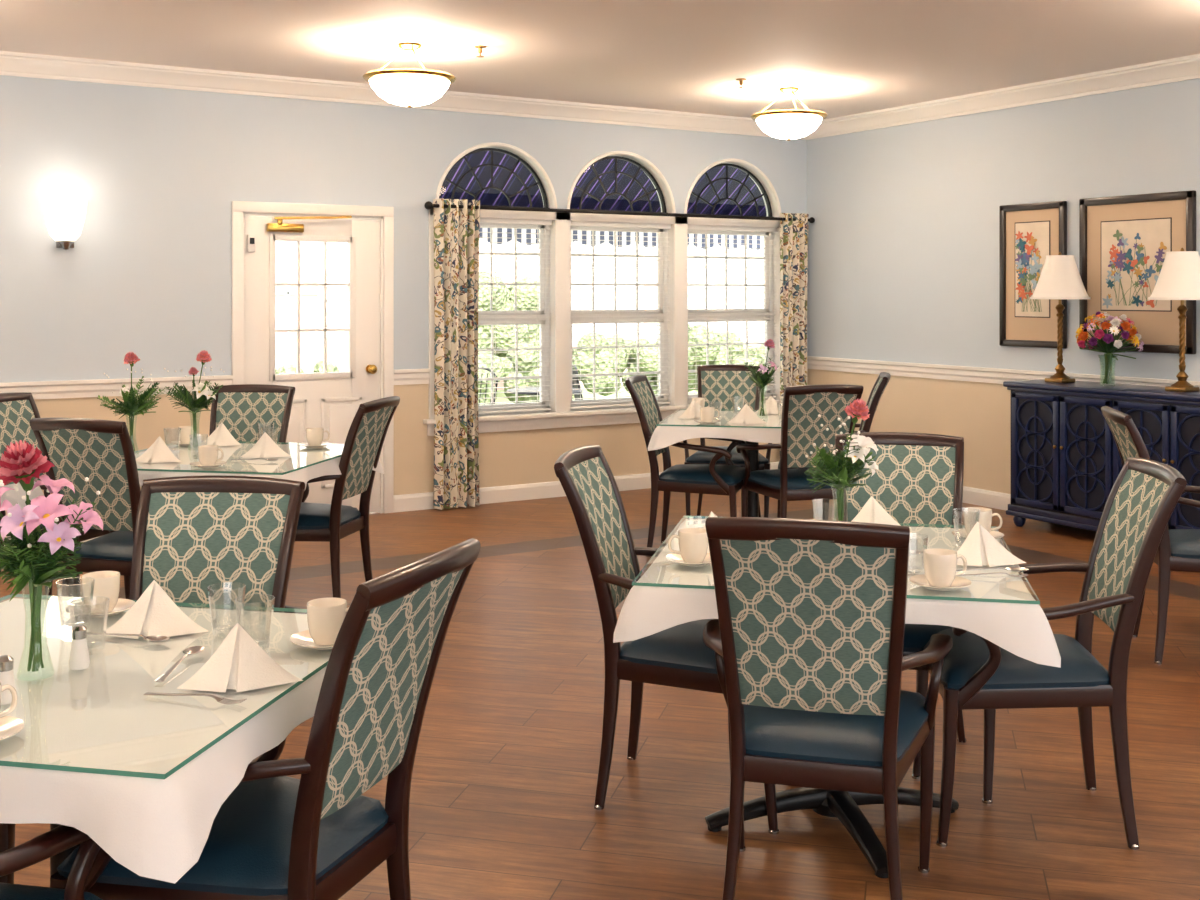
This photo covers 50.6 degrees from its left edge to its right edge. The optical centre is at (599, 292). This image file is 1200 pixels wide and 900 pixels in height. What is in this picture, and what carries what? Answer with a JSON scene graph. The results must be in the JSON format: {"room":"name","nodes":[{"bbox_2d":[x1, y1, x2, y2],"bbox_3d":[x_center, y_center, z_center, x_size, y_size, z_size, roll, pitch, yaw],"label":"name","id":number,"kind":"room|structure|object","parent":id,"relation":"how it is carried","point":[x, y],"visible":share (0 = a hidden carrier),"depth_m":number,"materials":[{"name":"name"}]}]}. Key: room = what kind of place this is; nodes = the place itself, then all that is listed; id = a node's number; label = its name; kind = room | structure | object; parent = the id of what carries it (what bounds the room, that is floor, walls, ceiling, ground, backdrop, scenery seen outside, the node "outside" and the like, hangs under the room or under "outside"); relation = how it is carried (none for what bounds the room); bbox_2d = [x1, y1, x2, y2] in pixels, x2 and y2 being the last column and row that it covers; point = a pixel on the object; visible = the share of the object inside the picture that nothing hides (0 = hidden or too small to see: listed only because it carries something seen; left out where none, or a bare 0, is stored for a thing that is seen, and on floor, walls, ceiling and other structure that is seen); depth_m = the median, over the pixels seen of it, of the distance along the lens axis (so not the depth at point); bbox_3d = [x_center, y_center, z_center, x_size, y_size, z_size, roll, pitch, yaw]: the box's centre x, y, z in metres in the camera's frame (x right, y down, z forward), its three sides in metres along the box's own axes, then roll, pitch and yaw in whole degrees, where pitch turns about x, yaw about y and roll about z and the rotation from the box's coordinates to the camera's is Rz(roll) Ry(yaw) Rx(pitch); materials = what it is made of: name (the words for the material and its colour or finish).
{"room":"care facility","nodes":[
{"label":"care facility","id":0,"kind":"room"},
{"bbox_2d":[0,75,806,514],"bbox_3d":[-2.858,0.050,7.918,10.600,2.900,0.160,0,0,-31],"label":"wall","id":1,"kind":"structure","parent":0,"point":[159,172],"depth_m":8.06,"materials":[{"name":"paint"}]},
{"bbox_2d":[42,198,86,249],"bbox_3d":[-3.178,-0.407,7.563,0.250,0.305,0.137,0,0,-31],"label":"wall sconce","id":2,"kind":"object","parent":1,"relation":"attached to","point":[64,217],"visible":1,"depth_m":7.53,"materials":[{"name":"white glass"}]},
{"bbox_2d":[0,375,232,398],"bbox_3d":[-4.849,0.578,6.606,5.835,0.105,0.034,0,0,-31],"label":"trim","id":3,"kind":"structure","parent":1,"relation":"attached to","point":[102,387],"depth_m":7.68,"materials":[{"name":"white paint"}]},
{"bbox_2d":[245,215,379,512],"bbox_3d":[-1.884,0.485,8.399,0.921,2.009,0.125,0,0,-31],"label":"door","id":4,"kind":"structure","parent":1,"relation":"in","point":[329,401],"depth_m":8.44,"materials":[{"name":"white paint"}]},
{"bbox_2d":[232,201,393,512],"bbox_3d":[-1.913,0.456,8.448,1.095,2.088,0.146,0,0,-31],"label":"trim","id":5,"kind":"structure","parent":1,"relation":"attached to","point":[240,209],"depth_m":8.54,"materials":[{"name":"white paint"}]},
{"bbox_2d":[0,51,806,139],"bbox_3d":[-2.791,-1.337,7.806,10.600,0.125,0.100,0,0,-31],"label":"trim","id":6,"kind":"structure","parent":1,"relation":"attached to","point":[17,64],"depth_m":8.38,"materials":[{"name":"white paint"}]},
{"bbox_2d":[394,369,429,384],"bbox_3d":[-1.298,0.578,8.744,0.265,0.105,0.034,0,0,-31],"label":"trim","id":7,"kind":"structure","parent":1,"relation":"attached to","point":[401,376],"depth_m":8.74,"materials":[{"name":"white paint"}]},
{"bbox_2d":[435,142,556,208],"bbox_3d":[-0.732,-0.839,9.098,0.978,0.480,0.017,0,0,-31],"label":"trim","id":8,"kind":"structure","parent":1,"relation":"attached to","point":[475,147],"depth_m":9.09,"materials":[{"name":"white paint"}]},
{"bbox_2d":[444,148,549,415],"bbox_3d":[-0.784,-0.087,9.184,0.930,1.935,0.070,0,0,-31],"label":"window","id":9,"kind":"structure","parent":1,"relation":"in","point":[484,317],"depth_m":9.29,"materials":[{"name":"white paint"}]},
{"bbox_2d":[478,218,551,413],"bbox_3d":[-0.753,0.161,9.133,0.910,1.402,0.050,0,0,-31],"label":"window blind","id":10,"kind":"object","parent":9,"relation":"attached to","point":[495,221],"visible":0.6,"depth_m":9.19,"materials":[{"name":"white plastic"}]},
{"bbox_2d":[393,462,778,512],"bbox_3d":[0.156,1.442,9.629,3.670,0.115,0.018,0,0,-31],"label":"baseboard","id":11,"kind":"structure","parent":1,"relation":"attached to","point":[496,494],"depth_m":9.17,"materials":[{"name":"white paint"}]},
{"bbox_2d":[423,209,779,435],"bbox_3d":[0.184,0.194,9.622,3.260,1.598,0.080,0,0,-31],"label":"trim","id":12,"kind":"structure","parent":1,"relation":"attached to","point":[562,417],"depth_m":9.38,"materials":[{"name":"white paint"}]},
{"bbox_2d":[439,148,766,249],"bbox_3d":[-0.061,-0.880,10.349,4.321,0.960,1.081,0,0,-31],"label":"awning","id":13,"kind":"object","parent":1,"relation":"attached to","point":[490,196],"visible":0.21,"depth_m":10.68,"materials":[{"name":"fabric"}]},
{"bbox_2d":[570,156,667,410],"bbox_3d":[0.120,-0.087,9.729,0.930,1.935,0.070,0,0,-31],"label":"window","id":14,"kind":"structure","parent":1,"relation":"in","point":[637,317],"depth_m":9.76,"materials":[{"name":"white paint"}]},
{"bbox_2d":[570,221,670,408],"bbox_3d":[0.151,0.161,9.677,0.910,1.402,0.050,0,0,-31],"label":"window blind","id":15,"kind":"object","parent":14,"relation":"attached to","point":[572,223],"visible":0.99,"depth_m":9.65,"materials":[{"name":"white plastic"}]},
{"bbox_2d":[424,201,814,222],"bbox_3d":[0.263,-0.600,9.622,3.466,0.060,0.140,0,0,-31],"label":"curtain rod","id":16,"kind":"object","parent":1,"relation":"attached to","point":[428,205],"visible":0.98,"depth_m":9.46,"materials":[{"name":"black metal"}]},
{"bbox_2d":[433,198,479,509],"bbox_3d":[-0.991,0.419,8.821,0.330,2.138,0.100,0,0,-31],"label":"curtain","id":17,"kind":"object","parent":16,"relation":"hanging from","point":[456,230],"visible":1,"depth_m":8.81,"materials":[{"name":"fabric"}]},
{"bbox_2d":[780,213,808,443],"bbox_3d":[1.596,0.419,10.379,0.290,2.138,0.098,0,0,-31],"label":"curtain","id":18,"kind":"object","parent":16,"relation":"hanging from","point":[793,234],"visible":0.66,"depth_m":10.35,"materials":[{"name":"fabric"}]},
{"bbox_2d":[567,151,675,212],"bbox_3d":[0.172,-0.839,9.642,0.978,0.480,0.017,0,0,-31],"label":"trim","id":19,"kind":"structure","parent":1,"relation":"attached to","point":[595,159],"depth_m":9.62,"materials":[{"name":"white paint"}]},
{"bbox_2d":[687,163,773,403],"bbox_3d":[1.024,-0.087,10.273,0.930,1.935,0.070,0,0,-31],"label":"window","id":20,"kind":"structure","parent":1,"relation":"in","point":[768,271],"depth_m":10.33,"materials":[{"name":"white paint"}]},
{"bbox_2d":[688,225,776,402],"bbox_3d":[1.054,0.161,10.222,0.910,1.402,0.050,0,0,-31],"label":"window blind","id":21,"kind":"object","parent":20,"relation":"attached to","point":[690,227],"visible":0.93,"depth_m":10.20,"materials":[{"name":"white plastic"}]},
{"bbox_2d":[684,158,780,216],"bbox_3d":[1.076,-0.839,10.186,0.978,0.480,0.017,0,0,-31],"label":"trim","id":22,"kind":"structure","parent":1,"relation":"attached to","point":[703,171],"depth_m":10.16,"materials":[{"name":"white paint"}]},
{"bbox_2d":[0,488,1199,899],"bbox_3d":[-0.082,1.550,3.309,11.000,0.100,11.000,0,0,-31],"label":"floor","id":23,"kind":"structure","parent":0,"point":[506,765],"depth_m":4.01,"materials":[{"name":"brown wood"}]},
{"bbox_2d":[0,825,102,899],"bbox_3d":[-1.153,0.994,1.928,0.622,1.017,0.686,0,0,10],"label":"dining chair","id":24,"kind":"object","parent":23,"relation":"on","point":[61,838],"visible":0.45,"depth_m":2.06,"materials":[{"name":"brown wood"}]},
{"bbox_2d":[0,392,109,601],"bbox_3d":[-2.602,0.994,6.040,0.686,1.017,0.622,0,0,15],"label":"dining chair","id":25,"kind":"object","parent":23,"relation":"on","point":[17,409],"visible":0.09,"depth_m":6.16,"materials":[{"name":"green fabric"}]},
{"bbox_2d":[50,824,80,875],"bbox_3d":[-1.052,1.125,2.526,0.940,0.750,0.940,0,0,12],"label":"dining table","id":26,"kind":"object","parent":23,"relation":"on","point":[56,860],"visible":0.02,"depth_m":2.49,"materials":[{"name":"brown"}]},
{"bbox_2d":[0,598,331,883],"bbox_3d":[-1.053,0.813,2.527,1.089,0.136,1.089,0,0,11],"label":"tablecloth","id":27,"kind":"object","parent":26,"relation":"on","point":[100,715],"visible":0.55,"depth_m":2.18,"materials":[{"name":"white fabric"}]},
{"bbox_2d":[0,594,327,778],"bbox_3d":[-1.052,0.740,2.526,0.990,0.008,0.990,0,0,12],"label":"glass tabletop","id":28,"kind":"object","parent":27,"relation":"on","point":[2,763],"visible":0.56,"depth_m":2.11,"materials":[{"name":"teal"}]},
{"bbox_2d":[0,655,15,704],"bbox_3d":[-1.071,0.694,2.285,0.040,0.083,0.040,0,0,11],"label":"salt shaker","id":29,"kind":"object","parent":28,"relation":"on","point":[6,661],"visible":0.86,"depth_m":2.27,"materials":[{"name":"white"}]},
{"bbox_2d":[0,716,23,740],"bbox_3d":[-1.029,0.728,2.088,0.151,0.016,0.151,0,0,41],"label":"saucer","id":30,"kind":"object","parent":28,"relation":"on","point":[10,726],"visible":0.98,"depth_m":2.12,"materials":[{"name":"beige ceramic"}]},
{"bbox_2d":[0,440,102,674],"bbox_3d":[-1.083,0.509,2.438,0.246,0.454,0.243,0,0,0],"label":"flower vase","id":31,"kind":"object","parent":28,"relation":"on","point":[33,557],"visible":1,"depth_m":2.40,"materials":[{"name":"clear glass"}]},
{"bbox_2d":[68,625,89,669],"bbox_3d":[-1.023,0.694,2.495,0.040,0.083,0.040,0,0,11],"label":"salt shaker","id":32,"kind":"object","parent":28,"relation":"on","point":[79,659],"visible":1,"depth_m":2.48,"materials":[{"name":"white"}]},
{"bbox_2d":[66,598,135,617],"bbox_3d":[-1.146,0.728,2.918,0.151,0.016,0.151,0,0,42],"label":"saucer","id":33,"kind":"object","parent":28,"relation":"on","point":[122,605],"visible":0.66,"depth_m":2.92,"materials":[{"name":"beige ceramic"}]},
{"bbox_2d":[82,571,119,613],"bbox_3d":[-1.149,0.689,2.927,0.082,0.083,0.102,0,0,-16],"label":"coffee cup","id":34,"kind":"object","parent":33,"relation":"on","point":[107,583],"visible":0.87,"depth_m":2.89,"materials":[{"name":"beige ceramic"}]},
{"bbox_2d":[103,580,207,638],"bbox_3d":[-0.963,0.681,2.743,0.156,0.108,0.170,0,0,40],"label":"folded napkin","id":35,"kind":"object","parent":28,"relation":"on","point":[154,613],"visible":0.98,"depth_m":2.74,"materials":[{"name":"white fabric"}]},
{"bbox_2d":[177,623,302,692],"bbox_3d":[-0.675,0.681,2.383,0.156,0.108,0.170,0,0,35],"label":"folded napkin","id":36,"kind":"object","parent":28,"relation":"on","point":[239,663],"visible":1,"depth_m":2.38,"materials":[{"name":"white fabric"}]},
{"bbox_2d":[290,630,333,649],"bbox_3d":[-0.571,0.728,2.658,0.151,0.016,0.151,0,0,1],"label":"saucer","id":37,"kind":"object","parent":28,"relation":"on","point":[303,638],"visible":0.42,"depth_m":2.64,"materials":[{"name":"beige ceramic"}]},
{"bbox_2d":[307,597,348,644],"bbox_3d":[-0.563,0.689,2.663,0.102,0.083,0.082,0,0,-31],"label":"coffee cup","id":38,"kind":"object","parent":37,"relation":"on","point":[325,616],"visible":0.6,"depth_m":2.63,"materials":[{"name":"beige ceramic"}]},
{"bbox_2d":[30,418,140,600],"bbox_3d":[-1.944,0.994,5.243,0.622,1.017,0.686,0,0,18],"label":"dining chair","id":39,"kind":"object","parent":23,"relation":"on","point":[101,451],"visible":0.43,"depth_m":5.00,"materials":[{"name":"green fabric"}]},
{"bbox_2d":[0,475,304,883],"bbox_3d":[-1.024,0.994,3.056,0.622,1.017,0.686,0,0,5],"label":"dining chair","id":40,"kind":"object","parent":23,"relation":"on","point":[192,534],"visible":0.26,"depth_m":3.30,"materials":[{"name":"green fabric"}]},
{"bbox_2d":[209,384,294,441],"bbox_3d":[-1.860,0.994,6.436,0.622,1.017,0.686,0,0,5],"label":"dining chair","id":41,"kind":"object","parent":23,"relation":"on","point":[240,407],"visible":0.19,"depth_m":6.69,"materials":[{"name":"green fabric"}]},
{"bbox_2d":[50,538,480,899],"bbox_3d":[-0.614,0.994,2.467,0.686,1.017,0.622,0,0,20],"label":"dining chair","id":42,"kind":"object","parent":23,"relation":"on","point":[276,836],"visible":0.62,"depth_m":2.32,"materials":[{"name":"brown wood"}]},
{"bbox_2d":[284,605,306,613],"bbox_3d":[-1.685,1.125,5.776,0.940,0.750,0.940,0,0,12],"label":"dining table","id":43,"kind":"object","parent":23,"relation":"on","point":[285,605],"visible":0.02,"depth_m":5.81,"materials":[{"name":"brown"}]},
{"bbox_2d":[135,446,383,490],"bbox_3d":[-1.685,0.813,5.777,1.091,0.136,1.089,0,0,12],"label":"tablecloth","id":44,"kind":"object","parent":43,"relation":"on","point":[300,456],"visible":0.34,"depth_m":5.53,"materials":[{"name":"white fabric"}]},
{"bbox_2d":[134,440,343,474],"bbox_3d":[-1.685,0.740,5.776,0.990,0.008,0.990,0,0,12],"label":"glass tabletop","id":45,"kind":"object","parent":44,"relation":"on","point":[245,445],"visible":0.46,"depth_m":5.97,"materials":[{"name":"teal"}]},
{"bbox_2d":[97,352,164,453],"bbox_3d":[-2.146,0.501,5.812,0.259,0.469,0.278,0,0,0],"label":"flower vase","id":46,"kind":"object","parent":45,"relation":"on","point":[131,405],"visible":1,"depth_m":5.79,"materials":[{"name":"clear glass"}]},
{"bbox_2d":[136,436,181,462],"bbox_3d":[-1.931,0.681,5.539,0.170,0.108,0.156,0,0,-35],"label":"folded napkin","id":47,"kind":"object","parent":45,"relation":"on","point":[158,452],"visible":1,"depth_m":5.53,"materials":[{"name":"white fabric"}]},
{"bbox_2d":[164,350,224,450],"bbox_3d":[-1.897,0.501,5.947,0.274,0.470,0.238,0,0,-23],"label":"flower vase","id":48,"kind":"object","parent":45,"relation":"on","point":[202,397],"visible":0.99,"depth_m":5.94,"materials":[{"name":"clear glass"}]},
{"bbox_2d":[190,461,226,467],"bbox_3d":[-1.657,0.728,5.372,0.151,0.016,0.151,0,0,11],"label":"saucer","id":49,"kind":"object","parent":45,"relation":"on","point":[218,463],"visible":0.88,"depth_m":5.34,"materials":[{"name":"beige ceramic"}]},
{"bbox_2d":[198,445,223,465],"bbox_3d":[-1.651,0.689,5.366,0.102,0.083,0.082,0,0,44],"label":"coffee cup","id":50,"kind":"object","parent":49,"relation":"on","point":[208,454],"visible":0.98,"depth_m":5.34,"materials":[{"name":"beige ceramic"}]},
{"bbox_2d":[198,423,241,445],"bbox_3d":[-1.835,0.681,6.136,0.170,0.108,0.156,0,0,-35],"label":"folded napkin","id":51,"kind":"object","parent":45,"relation":"on","point":[221,436],"visible":0.94,"depth_m":6.13,"materials":[{"name":"white fabric"}]},
{"bbox_2d":[241,432,290,457],"bbox_3d":[-1.499,0.681,5.699,0.156,0.108,0.170,0,0,40],"label":"folded napkin","id":52,"kind":"object","parent":45,"relation":"on","point":[265,447],"visible":1,"depth_m":5.69,"materials":[{"name":"white fabric"}]},
{"bbox_2d":[295,396,399,597],"bbox_3d":[-1.317,0.994,5.963,0.686,1.017,0.622,0,0,12],"label":"dining chair","id":53,"kind":"object","parent":23,"relation":"on","point":[317,522],"visible":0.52,"depth_m":5.82,"materials":[{"name":"brown wood"}]},
{"bbox_2d":[554,445,778,833],"bbox_3d":[0.228,0.994,3.849,0.686,1.017,0.622,0,0,15],"label":"dining chair","id":54,"kind":"object","parent":23,"relation":"on","point":[678,656],"visible":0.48,"depth_m":3.71,"materials":[{"name":"brown wood"}]},
{"bbox_2d":[625,375,745,556],"bbox_3d":[0.506,0.994,7.384,0.686,1.017,0.622,0,0,15],"label":"dining chair","id":55,"kind":"object","parent":23,"relation":"on","point":[711,478],"visible":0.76,"depth_m":7.24,"materials":[{"name":"brown wood"}]},
{"bbox_2d":[683,364,771,518],"bbox_3d":[0.839,0.994,8.314,0.622,1.017,0.686,0,0,7],"label":"dining chair","id":56,"kind":"object","parent":23,"relation":"on","point":[724,383],"visible":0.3,"depth_m":8.53,"materials":[{"name":"green fabric"}]},
{"bbox_2d":[746,441,758,516],"bbox_3d":[0.899,1.125,7.503,0.940,0.750,0.940,0,0,12],"label":"dining table","id":57,"kind":"object","parent":23,"relation":"on","point":[753,455],"visible":0.02,"depth_m":7.47,"materials":[{"name":"brown metal"}]},
{"bbox_2d":[648,426,834,453],"bbox_3d":[0.898,0.813,7.504,1.089,0.136,1.089,0,0,11],"label":"tablecloth","id":58,"kind":"object","parent":57,"relation":"on","point":[662,436],"visible":0.28,"depth_m":7.05,"materials":[{"name":"white fabric"}]},
{"bbox_2d":[656,409,781,427],"bbox_3d":[0.899,0.740,7.503,0.990,0.008,0.990,0,0,12],"label":"glass tabletop","id":59,"kind":"object","parent":58,"relation":"on","point":[772,420],"visible":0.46,"depth_m":7.27,"materials":[{"name":"teal"}]},
{"bbox_2d":[739,339,778,417],"bbox_3d":[0.943,0.503,7.493,0.239,0.465,0.249,0,0,0],"label":"flower vase","id":60,"kind":"object","parent":59,"relation":"on","point":[764,378],"visible":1,"depth_m":7.48,"materials":[{"name":"clear glass"}]},
{"bbox_2d":[736,384,863,519],"bbox_3d":[1.135,0.994,7.067,0.622,1.017,0.686,0,0,-11],"label":"dining chair","id":61,"kind":"object","parent":23,"relation":"on","point":[802,405],"visible":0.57,"depth_m":6.84,"materials":[{"name":"brown wood"}]},
{"bbox_2d":[703,517,952,899],"bbox_3d":[0.524,0.994,3.043,0.622,1.017,0.686,0,0,15],"label":"dining chair","id":62,"kind":"object","parent":23,"relation":"on","point":[806,638],"visible":1,"depth_m":2.83,"materials":[{"name":"green fabric"}]},
{"bbox_2d":[705,787,958,877],"bbox_3d":[0.665,1.125,3.618,0.940,0.750,0.940,0,0,12],"label":"dining table","id":63,"kind":"object","parent":23,"relation":"on","point":[842,805],"visible":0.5,"depth_m":3.55,"materials":[{"name":"brown metal"}]},
{"bbox_2d":[613,519,1060,667],"bbox_3d":[0.665,0.813,3.617,1.090,0.136,1.091,0,0,11],"label":"tablecloth","id":64,"kind":"object","parent":63,"relation":"on","point":[1023,630],"visible":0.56,"depth_m":3.19,"materials":[{"name":"white fabric"}]},
{"bbox_2d":[632,515,1039,603],"bbox_3d":[0.665,0.740,3.618,0.990,0.008,0.990,0,0,12],"label":"glass tabletop","id":65,"kind":"object","parent":64,"relation":"on","point":[634,583],"visible":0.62,"depth_m":3.21,"materials":[{"name":"teal"}]},
{"bbox_2d":[666,553,710,565],"bbox_3d":[0.254,0.728,3.456,0.151,0.016,0.151,0,0,-8],"label":"saucer","id":66,"kind":"object","parent":65,"relation":"on","point":[677,558],"visible":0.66,"depth_m":3.45,"materials":[{"name":"beige ceramic"}]},
{"bbox_2d":[668,528,707,562],"bbox_3d":[0.246,0.689,3.460,0.102,0.083,0.082,0,0,24],"label":"coffee cup","id":67,"kind":"object","parent":66,"relation":"on","point":[693,542],"visible":0.98,"depth_m":3.43,"materials":[{"name":"beige ceramic"}]},
{"bbox_2d":[804,399,877,520],"bbox_3d":[0.693,0.518,3.635,0.207,0.435,0.256,0,0,0],"label":"flower vase","id":68,"kind":"object","parent":65,"relation":"on","point":[840,470],"visible":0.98,"depth_m":3.61,"materials":[{"name":"clear glass"}]},
{"bbox_2d":[851,496,913,533],"bbox_3d":[0.844,0.681,3.890,0.170,0.108,0.156,0,0,-35],"label":"folded napkin","id":69,"kind":"object","parent":65,"relation":"on","point":[872,511],"visible":0.48,"depth_m":3.90,"materials":[{"name":"white fabric"}]},
{"bbox_2d":[909,574,970,590],"bbox_3d":[0.851,0.728,3.177,0.151,0.016,0.151,0,0,-8],"label":"saucer","id":70,"kind":"object","parent":65,"relation":"on","point":[959,582],"visible":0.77,"depth_m":3.18,"materials":[{"name":"beige ceramic"}]},
{"bbox_2d":[923,548,966,586],"bbox_3d":[0.858,0.689,3.183,0.102,0.083,0.082,0,0,-41],"label":"coffee cup","id":71,"kind":"object","parent":70,"relation":"on","point":[940,565],"visible":1,"depth_m":3.15,"materials":[{"name":"beige ceramic"}]},
{"bbox_2d":[952,529,1003,538],"bbox_3d":[1.130,0.728,3.799,0.151,0.016,0.151,0,0,12],"label":"saucer","id":72,"kind":"object","parent":65,"relation":"on","point":[962,533],"visible":0.41,"depth_m":3.82,"materials":[{"name":"beige ceramic"}]},
{"bbox_2d":[964,507,1001,534],"bbox_3d":[1.137,0.689,3.792,0.102,0.083,0.082,0,0,44],"label":"coffee cup","id":73,"kind":"object","parent":72,"relation":"on","point":[971,515],"visible":0.75,"depth_m":3.77,"materials":[{"name":"beige ceramic"}]},
{"bbox_2d":[957,522,1025,566],"bbox_3d":[1.047,0.681,3.452,0.170,0.108,0.156,0,0,-45],"label":"folded napkin","id":74,"kind":"object","parent":65,"relation":"on","point":[980,548],"visible":0.88,"depth_m":3.45,"materials":[{"name":"white fabric"}]},
{"bbox_2d":[777,372,890,517],"bbox_3d":[1.429,0.994,7.789,0.686,1.017,0.622,0,0,10],"label":"dining chair","id":75,"kind":"object","parent":23,"relation":"on","point":[883,378],"visible":0.32,"depth_m":7.56,"materials":[{"name":"brown wood"}]},
{"bbox_2d":[835,432,995,803],"bbox_3d":[0.975,0.994,4.113,0.622,1.017,0.686,0,0,12],"label":"dining chair","id":76,"kind":"object","parent":23,"relation":"on","point":[918,479],"visible":0.21,"depth_m":4.34,"materials":[{"name":"green fabric"}]},
{"bbox_2d":[912,457,1186,849],"bbox_3d":[1.282,0.994,3.659,0.686,1.017,0.621,0,0,6],"label":"dining chair","id":77,"kind":"object","parent":23,"relation":"on","point":[977,673],"visible":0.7,"depth_m":3.46,"materials":[{"name":"brown wood"}]},
{"bbox_2d":[1003,379,1199,531],"bbox_3d":[3.217,1.035,7.619,0.492,0.930,1.640,0,0,-31],"label":"sideboard","id":78,"kind":"object","parent":23,"relation":"on","point":[1066,462],"visible":0.73,"depth_m":7.70,"materials":[{"name":"blue paint"}]},
{"bbox_2d":[1030,252,1090,382],"bbox_3d":[2.940,0.151,8.118,0.364,0.832,0.364,0,0,-31],"label":"table lamp","id":79,"kind":"object","parent":78,"relation":"on","point":[1059,278],"visible":1,"depth_m":8.03,"materials":[{"name":"white fabric"}]},
{"bbox_2d":[1076,311,1143,385],"bbox_3d":[3.120,0.344,7.795,0.390,0.453,0.419,0,0,-31],"label":"flower bouquet","id":80,"kind":"object","parent":78,"relation":"on","point":[1110,342],"visible":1,"depth_m":7.74,"materials":[{"name":"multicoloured plant"}]},
{"bbox_2d":[1148,248,1199,391],"bbox_3d":[3.384,0.151,7.381,0.364,0.832,0.364,0,0,-31],"label":"table lamp","id":81,"kind":"object","parent":78,"relation":"on","point":[1179,276],"visible":1,"depth_m":7.31,"materials":[{"name":"white fabric"}]},
{"bbox_2d":[1101,406,1199,663],"bbox_3d":[2.478,0.994,5.314,0.686,1.017,0.622,0,0,10],"label":"dining chair","id":82,"kind":"object","parent":23,"relation":"on","point":[1178,549],"visible":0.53,"depth_m":5.16,"materials":[{"name":"brown wood"}]},
{"bbox_3d":[-2.847,1.125,4.702,0.940,0.750,0.940,0,0,11],"label":"dining table","id":83,"kind":"object","parent":23,"relation":"on","visible":0},
{"bbox_2d":[0,481,43,508],"bbox_3d":[-2.847,0.813,4.702,1.090,0.136,1.091,0,0,11],"label":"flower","id":84,"kind":"object","parent":83,"relation":"on","point":[14,497],"visible":0.38,"depth_m":4.97,"materials":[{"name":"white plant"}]},
{"bbox_2d":[0,0,1199,119],"bbox_3d":[-0.082,-1.460,3.309,11.000,0.120,11.000,0,0,-31],"label":"ceiling","id":85,"kind":"structure","parent":0,"point":[843,57],"depth_m":7.10,"materials":[{"name":"white paint"}]},
{"bbox_2d":[362,42,455,107],"bbox_3d":[-1.071,-1.220,7.149,0.524,0.360,0.524,0,0,-31],"label":"ceiling light","id":86,"kind":"object","parent":85,"relation":"hanging from","point":[409,87],"depth_m":7.00,"materials":[{"name":"white glass"}]},
{"bbox_2d":[751,87,827,140],"bbox_3d":[1.293,-1.220,8.690,0.524,0.360,0.524,0,0,-31],"label":"ceiling light","id":87,"kind":"object","parent":85,"relation":"hanging from","point":[788,124],"depth_m":8.54,"materials":[{"name":"white glass"}]},
{"bbox_2d":[807,78,1199,493],"bbox_3d":[4.527,0.050,6.085,0.160,2.900,10.920,0,0,-31],"label":"wall","id":88,"kind":"structure","parent":0,"point":[903,238],"depth_m":9.12,"materials":[{"name":"paint"}]},
{"bbox_2d":[962,486,1010,509],"bbox_3d":[4.450,1.442,6.039,0.018,0.115,10.600,0,0,-31],"label":"baseboard","id":89,"kind":"structure","parent":88,"relation":"attached to","point":[981,497],"depth_m":8.91,"materials":[{"name":"white paint"}]},
{"bbox_2d":[806,54,1199,139],"bbox_3d":[4.415,-1.337,6.018,0.100,0.125,10.600,0,0,-31],"label":"trim","id":90,"kind":"structure","parent":88,"relation":"attached to","point":[1183,68],"depth_m":8.59,"materials":[{"name":"white paint"}]},
{"bbox_2d":[807,356,1199,387],"bbox_3d":[4.444,0.578,6.035,0.034,0.105,10.600,0,0,-31],"label":"trim","id":91,"kind":"structure","parent":88,"relation":"attached to","point":[934,371],"depth_m":9.17,"materials":[{"name":"white paint"}]},
{"bbox_2d":[999,201,1066,348],"bbox_3d":[2.916,-0.120,8.565,0.036,0.970,0.542,0,0,-31],"label":"framed picture","id":92,"kind":"object","parent":88,"relation":"attached to","point":[1030,232],"visible":0.98,"depth_m":8.59,"materials":[{"name":"black"}]},
{"bbox_2d":[1079,190,1195,353],"bbox_3d":[3.325,-0.122,7.887,0.036,0.975,0.808,0,0,-31],"label":"framed picture","id":93,"kind":"object","parent":88,"relation":"attached to","point":[1124,241],"visible":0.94,"depth_m":7.87,"materials":[{"name":"black"}]},
{"label":"outside","id":94,"kind":"structure","parent":0,"visible":0},
{"bbox_2d":[496,385,697,403],"bbox_3d":[-7.894,1.650,18.799,60.000,0.100,23.600,0,0,-31],"label":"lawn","id":95,"kind":"structure","parent":94,"point":[623,388],"depth_m":19.83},
{"bbox_2d":[478,271,539,374],"bbox_3d":[-1.936,0.570,18.733,2.755,1.799,1.381,0,0,-31],"label":"shrub","id":96,"kind":"object","parent":95,"relation":"on","point":[484,331],"visible":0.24,"depth_m":18.60,"materials":[{"name":"green plant"}]},
{"bbox_2d":[276,236,764,389],"bbox_3d":[-5.652,-0.900,18.953,40.000,5.000,0.750,0,0,-31],"label":"sky","id":97,"kind":"structure","parent":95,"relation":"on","point":[311,253],"depth_m":22.16,"materials":[{"name":"white"}]},
{"bbox_2d":[478,342,575,404],"bbox_3d":[-1.429,1.093,15.660,2.292,0.962,1.099,0,0,-31],"label":"shrub","id":98,"kind":"object","parent":95,"relation":"on","point":[522,356],"visible":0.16,"depth_m":15.62,"materials":[{"name":"green plant"}]},
{"bbox_2d":[531,332,656,395],"bbox_3d":[0.080,1.007,17.214,2.402,0.990,1.103,0,0,-31],"label":"shrub","id":99,"kind":"object","parent":95,"relation":"on","point":[623,353],"visible":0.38,"depth_m":16.79,"materials":[{"name":"green plant"}]},
{"bbox_2d":[688,325,764,391],"bbox_3d":[1.776,0.944,18.525,2.458,1.087,1.201,0,0,-31],"label":"shrub","id":100,"kind":"object","parent":95,"relation":"on","point":[697,328],"visible":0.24,"depth_m":18.14,"materials":[{"name":"green plant"}]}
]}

